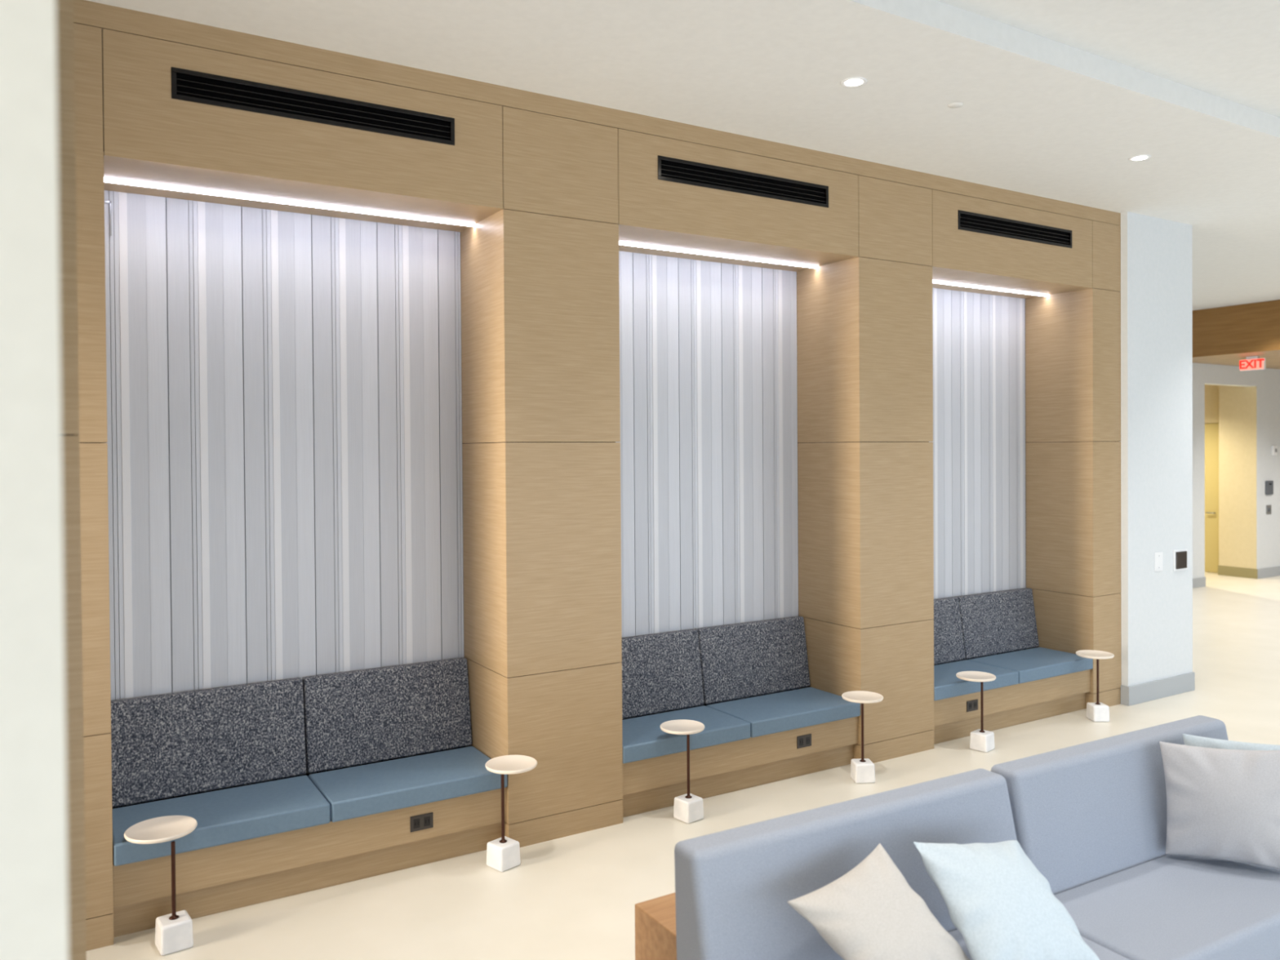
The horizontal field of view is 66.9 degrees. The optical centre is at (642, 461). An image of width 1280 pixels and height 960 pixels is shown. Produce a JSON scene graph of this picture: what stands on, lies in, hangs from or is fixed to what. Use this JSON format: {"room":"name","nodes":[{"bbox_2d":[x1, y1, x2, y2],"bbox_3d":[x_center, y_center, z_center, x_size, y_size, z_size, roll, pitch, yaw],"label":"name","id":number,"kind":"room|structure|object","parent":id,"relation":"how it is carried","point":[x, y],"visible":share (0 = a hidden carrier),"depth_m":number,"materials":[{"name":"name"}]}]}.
{"room":"lobby","nodes":[
{"label":"lobby","id":0,"kind":"room"},
{"bbox_2d":[0,0,68,959],"bbox_3d":[-2.046,0.036,0.699,2.784,4.261,0.870,-1,1,-31],"label":"wall","id":1,"kind":"structure","parent":0,"point":[33,870],"depth_m":1.04,"materials":[{"name":"beige paint"}]},
{"bbox_2d":[55,0,86,959],"bbox_3d":[-2.912,0.091,2.172,2.843,4.130,0.555,-1,1,-31],"label":"wall","id":2,"kind":"structure","parent":0,"point":[64,8],"depth_m":2.67,"materials":[{"name":"brown"}]},
{"bbox_2d":[73,0,1121,951],"bbox_3d":[-0.682,0.035,5.818,10.473,4.131,0.940,-1,1,-31],"label":"wall","id":3,"kind":"structure","parent":0,"point":[550,187],"depth_m":5.54,"materials":[{"name":"brown wood"}]},
{"bbox_2d":[104,190,463,807],"bbox_3d":[-1.881,0.169,5.299,1.883,3.092,0.036,-1,1,-31],"label":"wall panel","id":4,"kind":"object","parent":3,"relation":"attached to","point":[284,395],"visible":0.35,"depth_m":5.22,"materials":[{"name":"grey"}]},
{"bbox_2d":[103,177,475,226],"bbox_3d":[-1.768,-1.360,5.080,1.883,0.033,0.034,-1,1,-31],"label":"led light line","id":5,"kind":"object","parent":3,"relation":"attached to","point":[105,180],"visible":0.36,"depth_m":5.01,"materials":[{"name":"white plastic"}]},
{"bbox_2d":[171,66,454,145],"bbox_3d":[-1.559,-1.720,4.728,1.341,0.142,0.024,-1,1,-31],"label":"air vent","id":6,"kind":"object","parent":3,"relation":"in","point":[191,86],"visible":1,"depth_m":4.69,"materials":[{"name":"black metal"}]},
{"bbox_2d":[615,250,798,719],"bbox_3d":[0.336,0.138,6.659,1.883,3.092,0.030,-1,1,-31],"label":"wall panel","id":7,"kind":"object","parent":3,"relation":"attached to","point":[708,381],"visible":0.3,"depth_m":6.71,"materials":[{"name":"grey"}]},
{"bbox_2d":[618,241,818,268],"bbox_3d":[0.450,-1.391,6.437,1.883,0.033,0.034,-1,1,-31],"label":"led light line","id":8,"kind":"object","parent":3,"relation":"attached to","point":[620,242],"visible":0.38,"depth_m":6.45,"materials":[{"name":"white plastic"}]},
{"bbox_2d":[657,155,828,208],"bbox_3d":[0.659,-1.751,6.086,1.341,0.142,0.024,-1,1,-31],"label":"air vent","id":9,"kind":"object","parent":3,"relation":"in","point":[669,169],"visible":1,"depth_m":6.06,"materials":[{"name":"black metal"}]},
{"bbox_2d":[932,288,1026,664],"bbox_3d":[2.554,0.108,8.016,1.883,3.092,0.030,-1,1,-31],"label":"wall panel","id":10,"kind":"object","parent":3,"relation":"attached to","point":[979,340],"visible":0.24,"depth_m":8.18,"materials":[{"name":"white"}]},
{"bbox_2d":[932,280,1048,296],"bbox_3d":[2.669,-1.421,7.795,1.883,0.033,0.034,-1,1,-31],"label":"led light line","id":11,"kind":"object","parent":3,"relation":"attached to","point":[933,282],"visible":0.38,"depth_m":7.88,"materials":[{"name":"white plastic"}]},
{"bbox_2d":[957,209,1071,248],"bbox_3d":[2.878,-1.781,7.443,1.341,0.142,0.024,-1,1,-31],"label":"air vent","id":12,"kind":"object","parent":3,"relation":"in","point":[966,220],"visible":1,"depth_m":7.42,"materials":[{"name":"black metal"}]},
{"bbox_2d":[86,0,1279,311],"bbox_3d":[6.075,-2.232,8.449,25.200,0.250,17.600,-1,1,-31],"label":"ceiling","id":13,"kind":"structure","parent":0,"point":[1057,97],"depth_m":5.15,"materials":[{"name":"paint"}]},
{"bbox_2d":[840,76,866,87],"bbox_3d":[1.134,-2.033,5.186,0.140,0.006,0.140,-1,1,-31],"label":"recessed light","id":14,"kind":"object","parent":13,"relation":"in","point":[854,82],"visible":1,"depth_m":5.18,"materials":[{"name":"white plastic"}]},
{"bbox_2d":[947,102,963,108],"bbox_3d":[1.794,-2.041,5.544,0.086,0.005,0.086,-1,1,-31],"label":"sprinkler cover","id":15,"kind":"object","parent":13,"relation":"attached to","point":[957,104],"visible":1,"depth_m":5.54,"materials":[{"name":"metal"}]},
{"bbox_2d":[1128,154,1151,161],"bbox_3d":[3.379,-2.064,6.578,0.140,0.006,0.140,-1,1,-31],"label":"recessed light","id":16,"kind":"object","parent":13,"relation":"in","point":[1144,157],"visible":1,"depth_m":6.58,"materials":[{"name":"white plastic"}]},
{"bbox_2d":[86,571,1279,959],"bbox_3d":[6.106,2.074,8.496,25.200,0.100,17.600,-1,1,-31],"label":"floor","id":17,"kind":"structure","parent":0,"point":[572,897],"depth_m":4.99,"materials":[{"name":"beige tile"}]},
{"bbox_2d":[124,815,197,955],"bbox_3d":[-2.145,1.887,4.330,0.296,0.482,0.370,-1,1,-31],"label":"side table","id":18,"kind":"object","parent":17,"relation":"on","point":[173,931],"visible":1,"depth_m":4.25,"materials":[{"name":"white stone"}]},
{"bbox_2d":[111,657,507,937],"bbox_3d":[-1.697,1.647,5.030,1.881,0.940,0.644,-1,1,-31],"label":"bench","id":19,"kind":"object","parent":17,"relation":"on","point":[256,843],"visible":0.82,"depth_m":4.95,"materials":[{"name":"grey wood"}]},
{"bbox_2d":[111,677,306,807],"bbox_3d":[-2.231,1.429,4.996,0.934,0.496,0.134,-1,1,-31],"label":"cushion","id":20,"kind":"object","parent":19,"relation":"on","point":[177,744],"depth_m":4.96,"materials":[{"name":"grey fabric"}]},
{"bbox_2d":[111,775,329,866],"bbox_3d":[-2.063,1.731,4.728,0.936,0.100,0.509,-1,1,-31],"label":"seat cushion","id":21,"kind":"object","parent":19,"relation":"on","point":[242,815],"depth_m":4.67,"materials":[{"name":"blue fabric"}]},
{"bbox_2d":[302,657,472,773],"bbox_3d":[-1.428,1.418,5.487,0.934,0.496,0.134,-1,1,-31],"label":"cushion","id":22,"kind":"object","parent":19,"relation":"on","point":[370,715],"depth_m":5.44,"materials":[{"name":"grey fabric"}]},
{"bbox_2d":[308,746,507,822],"bbox_3d":[-1.260,1.720,5.219,0.936,0.100,0.509,-1,1,-31],"label":"seat cushion","id":23,"kind":"object","parent":19,"relation":"on","point":[354,793],"depth_m":5.11,"materials":[{"name":"blue fabric"}]},
{"bbox_2d":[409,812,433,832],"bbox_3d":[-1.144,1.870,5.024,0.122,0.080,0.008,-1,1,-31],"label":"power outlet","id":24,"kind":"object","parent":19,"relation":"attached to","point":[420,822],"visible":1,"depth_m":5.02,"materials":[{"name":"grey plastic"}]},
{"bbox_2d":[413,818,419,828],"bbox_3d":[-1.167,1.870,5.008,0.034,0.048,0.002,-1,1,-31],"label":"socket","id":25,"kind":"object","parent":24,"relation":"attached to","point":[416,821],"depth_m":5.01,"materials":[{"name":"black plastic"}]},
{"bbox_2d":[423,816,430,826],"bbox_3d":[-1.119,1.870,5.037,0.034,0.048,0.002,-1,1,-31],"label":"socket","id":26,"kind":"object","parent":24,"relation":"attached to","point":[426,819],"depth_m":5.04,"materials":[{"name":"black plastic"}]},
{"bbox_2d":[484,755,537,871],"bbox_3d":[-0.691,1.848,5.109,0.276,0.522,0.272,-1,1,-31],"label":"side table","id":27,"kind":"object","parent":17,"relation":"on","point":[503,853],"visible":1,"depth_m":5.04,"materials":[{"name":"white stone"}]},
{"bbox_2d":[635,892,676,959],"bbox_3d":[0.607,1.913,3.924,1.248,0.400,0.400,-1,1,-31],"label":"wooden table","id":28,"kind":"object","parent":17,"relation":"on","point":[655,918],"visible":0.2,"depth_m":3.68,"materials":[{"name":"brown wood"}]},
{"bbox_2d":[660,719,704,823],"bbox_3d":[0.247,1.832,5.756,0.266,0.526,0.291,-1,1,-31],"label":"side table","id":29,"kind":"object","parent":17,"relation":"on","point":[688,808],"visible":1,"depth_m":5.67,"materials":[{"name":"white stone"}]},
{"bbox_2d":[621,616,860,817],"bbox_3d":[0.522,1.616,6.388,1.881,0.940,0.644,-1,1,-31],"label":"bench","id":30,"kind":"object","parent":17,"relation":"on","point":[746,743],"visible":0.79,"depth_m":6.38,"materials":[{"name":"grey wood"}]},
{"bbox_2d":[621,628,703,718],"bbox_3d":[-0.012,1.398,6.353,0.934,0.496,0.134,-1,1,-31],"label":"cushion","id":31,"kind":"object","parent":30,"relation":"on","point":[661,672],"depth_m":6.40,"materials":[{"name":"grey fabric"}]},
{"bbox_2d":[622,705,750,763],"bbox_3d":[0.156,1.700,6.085,0.936,0.100,0.509,-1,1,-31],"label":"seat cushion","id":32,"kind":"object","parent":30,"relation":"on","point":[644,740],"depth_m":5.99,"materials":[{"name":"blue fabric"}]},
{"bbox_2d":[695,616,810,703],"bbox_3d":[0.791,1.387,6.845,0.934,0.496,0.134,-1,1,-31],"label":"cushion","id":33,"kind":"object","parent":30,"relation":"on","point":[739,660],"depth_m":6.80,"materials":[{"name":"grey fabric"}]},
{"bbox_2d":[706,687,860,737],"bbox_3d":[0.959,1.689,6.576,0.936,0.100,0.509,-1,1,-31],"label":"seat cushion","id":34,"kind":"object","parent":30,"relation":"on","point":[779,713],"depth_m":6.48,"materials":[{"name":"blue fabric"}]},
{"bbox_2d":[796,733,811,748],"bbox_3d":[1.068,1.839,6.377,0.122,0.080,0.008,-1,1,-31],"label":"power outlet","id":35,"kind":"object","parent":30,"relation":"attached to","point":[805,740],"visible":1,"depth_m":6.37,"materials":[{"name":"grey plastic"}]},
{"bbox_2d":[799,737,803,746],"bbox_3d":[1.045,1.840,6.361,0.034,0.048,0.002,-1,1,-31],"label":"socket","id":36,"kind":"object","parent":35,"relation":"attached to","point":[801,740],"depth_m":6.36,"materials":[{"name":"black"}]},
{"bbox_2d":[805,736,809,744],"bbox_3d":[1.093,1.839,6.390,0.034,0.048,0.002,-1,1,-31],"label":"socket","id":37,"kind":"object","parent":35,"relation":"attached to","point":[807,738],"depth_m":6.39,"materials":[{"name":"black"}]},
{"bbox_2d":[841,690,883,783],"bbox_3d":[1.456,1.812,6.397,0.275,0.535,0.276,-1,1,-31],"label":"side table","id":38,"kind":"object","parent":17,"relation":"on","point":[862,770],"visible":1,"depth_m":6.31,"materials":[{"name":"white stone"}]},
{"bbox_2d":[955,671,995,752],"bbox_3d":[2.429,1.809,7.047,0.276,0.514,0.276,-1,1,-43],"label":"side table","id":39,"kind":"object","parent":17,"relation":"on","point":[981,740],"visible":1,"depth_m":6.95,"materials":[{"name":"white stone"}]},
{"bbox_2d":[674,715,1279,959],"bbox_3d":[1.639,1.690,3.710,3.080,0.836,0.814,-1,1,-30],"label":"sofa","id":40,"kind":"object","parent":17,"relation":"on","point":[1091,817],"visible":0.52,"depth_m":3.72,"materials":[{"name":"grey fabric"}]},
{"bbox_2d":[674,768,1017,959],"bbox_3d":[0.833,1.602,3.563,1.535,0.646,0.268,-1,1,-30],"label":"cushion","id":41,"kind":"object","parent":40,"relation":"on","point":[734,887],"depth_m":3.37,"materials":[{"name":"grey fabric"}]},
{"bbox_2d":[787,843,969,959],"bbox_3d":[0.792,1.519,3.181,0.609,0.360,0.319,-1,1,-31],"label":"throw pillow","id":42,"kind":"object","parent":40,"relation":"on","point":[871,912],"visible":1,"depth_m":3.14,"materials":[{"name":"beige fabric"}]},
{"bbox_2d":[913,840,1099,959],"bbox_3d":[1.250,1.520,3.345,0.495,0.375,0.384,-1,1,-24],"label":"throw pillow","id":43,"kind":"object","parent":40,"relation":"on","point":[1002,907],"visible":1,"depth_m":3.28,"materials":[{"name":"white fabric"}]},
{"bbox_2d":[948,929,1129,959],"bbox_3d":[1.000,1.841,3.211,1.472,0.170,0.580,-1,1,-30],"label":"seat cushion","id":44,"kind":"object","parent":40,"relation":"on","point":[1104,951],"depth_m":3.49,"materials":[{"name":"grey fabric"}]},
{"bbox_2d":[991,715,1228,894],"bbox_3d":[2.173,1.584,4.329,1.535,0.646,0.268,-1,1,-30],"label":"cushion","id":45,"kind":"object","parent":40,"relation":"on","point":[1089,815],"depth_m":4.14,"materials":[{"name":"grey fabric"}]},
{"bbox_2d":[1053,853,1279,959],"bbox_3d":[2.340,1.823,3.977,1.602,0.170,0.580,-1,1,-30],"label":"seat cushion","id":46,"kind":"object","parent":40,"relation":"on","point":[1147,906],"depth_m":3.78,"materials":[{"name":"grey fabric"}]},
{"bbox_2d":[1159,741,1279,869],"bbox_3d":[2.525,1.470,4.170,0.524,0.490,0.177,0,1,24],"label":"throw pillow","id":47,"kind":"object","parent":40,"relation":"on","point":[1221,803],"visible":1,"depth_m":4.13,"materials":[{"name":"grey fabric"}]},
{"bbox_2d":[1182,733,1279,750],"bbox_3d":[2.702,1.470,4.279,0.536,0.473,0.157,0,1,12],"label":"throw pillow","id":48,"kind":"object","parent":40,"relation":"on","point":[1188,740],"visible":0.15,"depth_m":4.33,"materials":[{"name":"white fabric"}]},
{"bbox_2d":[933,587,1093,744],"bbox_3d":[2.741,1.586,7.745,1.881,0.940,0.644,-1,1,-31],"label":"bench","id":49,"kind":"object","parent":17,"relation":"on","point":[1033,684],"visible":0.75,"depth_m":7.80,"materials":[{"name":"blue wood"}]},
{"bbox_2d":[933,596,964,664],"bbox_3d":[2.206,1.368,7.710,0.934,0.496,0.134,-1,1,-31],"label":"cushion","id":50,"kind":"object","parent":49,"relation":"on","point":[948,616],"depth_m":7.84,"materials":[{"name":"grey fabric"}]},
{"bbox_2d":[966,698,977,711],"bbox_3d":[2.467,1.820,7.233,0.122,0.080,0.008,-1,1,-31],"label":"power outlet","id":51,"kind":"object","parent":49,"relation":"attached to","point":[971,705],"visible":1,"depth_m":7.23,"materials":[{"name":"grey plastic"}]},
{"bbox_2d":[973,702,977,708],"bbox_3d":[2.492,1.820,7.246,0.034,0.048,0.002,-1,1,-31],"label":"socket","id":52,"kind":"object","parent":51,"relation":"attached to","point":[975,703],"depth_m":7.25,"materials":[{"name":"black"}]},
{"bbox_2d":[933,659,1018,700],"bbox_3d":[2.374,1.670,7.442,0.936,0.100,0.509,-1,1,-31],"label":"seat cushion","id":53,"kind":"object","parent":49,"relation":"on","point":[947,686],"depth_m":7.36,"materials":[{"name":"blue fabric"}]},
{"bbox_2d":[954,587,1039,658],"bbox_3d":[3.009,1.357,8.202,0.934,0.496,0.134,-1,1,-31],"label":"cushion","id":54,"kind":"object","parent":49,"relation":"on","point":[991,623],"depth_m":8.15,"materials":[{"name":"grey fabric"}]},
{"bbox_2d":[967,647,1093,684],"bbox_3d":[3.178,1.659,7.934,0.936,0.100,0.509,-1,1,-31],"label":"seat cushion","id":55,"kind":"object","parent":49,"relation":"on","point":[1037,664],"depth_m":7.84,"materials":[{"name":"blue fabric"}]},
{"bbox_2d":[1075,649,1114,721],"bbox_3d":[3.622,1.791,7.749,0.280,0.518,0.280,-1,1,-31],"label":"side table","id":56,"kind":"object","parent":17,"relation":"on","point":[1097,711],"visible":1,"depth_m":7.67,"materials":[{"name":"white stone"}]},
{"bbox_2d":[1120,211,1192,686],"bbox_3d":[3.572,-0.039,9.828,0.972,4.131,3.460,-1,1,-31],"label":"wall","id":57,"kind":"structure","parent":0,"point":[1156,291],"depth_m":8.32,"materials":[{"name":"white paint"}]},
{"bbox_2d":[1120,671,1195,706],"bbox_3d":[4.474,1.957,8.389,0.992,0.160,0.077,-1,1,-31],"label":"baseboard","id":58,"kind":"structure","parent":57,"relation":"attached to","point":[1171,686],"depth_m":8.31,"materials":[{"name":"grey plastic"}]},
{"bbox_2d":[1154,551,1162,571],"bbox_3d":[4.448,0.859,8.337,0.116,0.164,0.008,-1,1,-31],"label":"blank wall plate","id":59,"kind":"object","parent":57,"relation":"attached to","point":[1157,556],"visible":1,"depth_m":8.33,"materials":[{"name":"white plastic"}]},
{"bbox_2d":[1173,548,1187,571],"bbox_3d":[4.731,0.861,8.503,0.210,0.184,0.020,-1,1,-31],"label":"wall thermostat","id":60,"kind":"object","parent":57,"relation":"attached to","point":[1180,556],"visible":1,"depth_m":8.48,"materials":[{"name":"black plastic"}]},
{"bbox_2d":[1204,384,1256,568],"bbox_3d":[8.349,0.189,16.669,2.800,3.459,3.178,-1,1,-31],"label":"wall","id":61,"kind":"structure","parent":0,"point":[1233,407],"depth_m":16.12,"materials":[{"name":"yellow paint"}]},
{"bbox_2d":[1204,422,1218,573],"bbox_3d":[9.649,0.616,16.968,0.100,2.570,1.110,-1,1,-31],"label":"door","id":62,"kind":"structure","parent":61,"relation":"in","point":[1211,429],"depth_m":16.69,"materials":[{"name":"yellow wood"}]},
{"bbox_2d":[1192,350,1279,368],"bbox_3d":[12.460,-1.566,14.412,8.100,0.040,13.900,-1,1,-31],"label":"ceiling","id":63,"kind":"structure","parent":61,"relation":"attached to","point":[1273,357],"depth_m":14.25,"materials":[{"name":"brown wood"}]},
{"bbox_2d":[1217,565,1257,578],"bbox_3d":[9.905,1.834,16.115,0.015,0.160,0.626,-1,1,-31],"label":"baseboard","id":64,"kind":"structure","parent":61,"relation":"attached to","point":[1222,570],"depth_m":16.10,"materials":[{"name":"beige plastic"}]},
{"bbox_2d":[1192,362,1279,578],"bbox_3d":[8.765,-0.134,15.162,13.455,4.131,0.180,-1,1,-31],"label":"wall","id":65,"kind":"structure","parent":0,"point":[1267,381],"depth_m":15.87,"materials":[{"name":"white paint"}]},
{"bbox_2d":[1192,299,1279,357],"bbox_3d":[10.157,-1.820,10.363,0.050,0.670,9.400,-1,1,-31],"label":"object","id":66,"kind":"structure","parent":65,"relation":"attached to","point":[1252,327],"depth_m":13.43,"materials":[{"name":"brown wood"}]},
{"bbox_2d":[1192,565,1279,587],"bbox_3d":[8.794,1.853,15.078,13.340,0.160,0.016,-1,1,-31],"label":"baseboard","id":67,"kind":"structure","parent":65,"relation":"attached to","point":[1274,571],"depth_m":15.93,"materials":[{"name":"grey plastic"}]},
{"bbox_2d":[1239,355,1266,371],"bbox_3d":[8.753,-1.414,13.883,0.080,0.200,0.339,-1,1,-31],"label":"exit sign","id":68,"kind":"object","parent":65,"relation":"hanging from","point":[1252,362],"visible":1,"depth_m":13.86,"materials":[{"name":"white plastic"}]},
{"bbox_2d":[1266,505,1271,514],"bbox_3d":[10.383,0.791,16.040,0.150,0.150,0.020,-1,1,-31],"label":"button","id":69,"kind":"object","parent":65,"relation":"attached to","point":[1268,507],"visible":1,"depth_m":16.02,"materials":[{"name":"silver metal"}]},
{"bbox_2d":[1265,480,1273,494],"bbox_3d":[10.384,0.426,16.031,0.220,0.230,0.033,-1,1,-31],"label":"card reader","id":70,"kind":"object","parent":65,"relation":"attached to","point":[1268,484],"visible":1,"depth_m":16.00,"materials":[{"name":"grey plastic"}]},
{"bbox_2d":[1271,445,1277,455],"bbox_3d":[10.512,-0.191,16.094,0.120,0.160,0.052,-1,1,-31],"label":"fire alarm strobe","id":71,"kind":"object","parent":65,"relation":"attached to","point":[1273,448],"visible":1,"depth_m":16.07,"materials":[{"name":"white plastic"}]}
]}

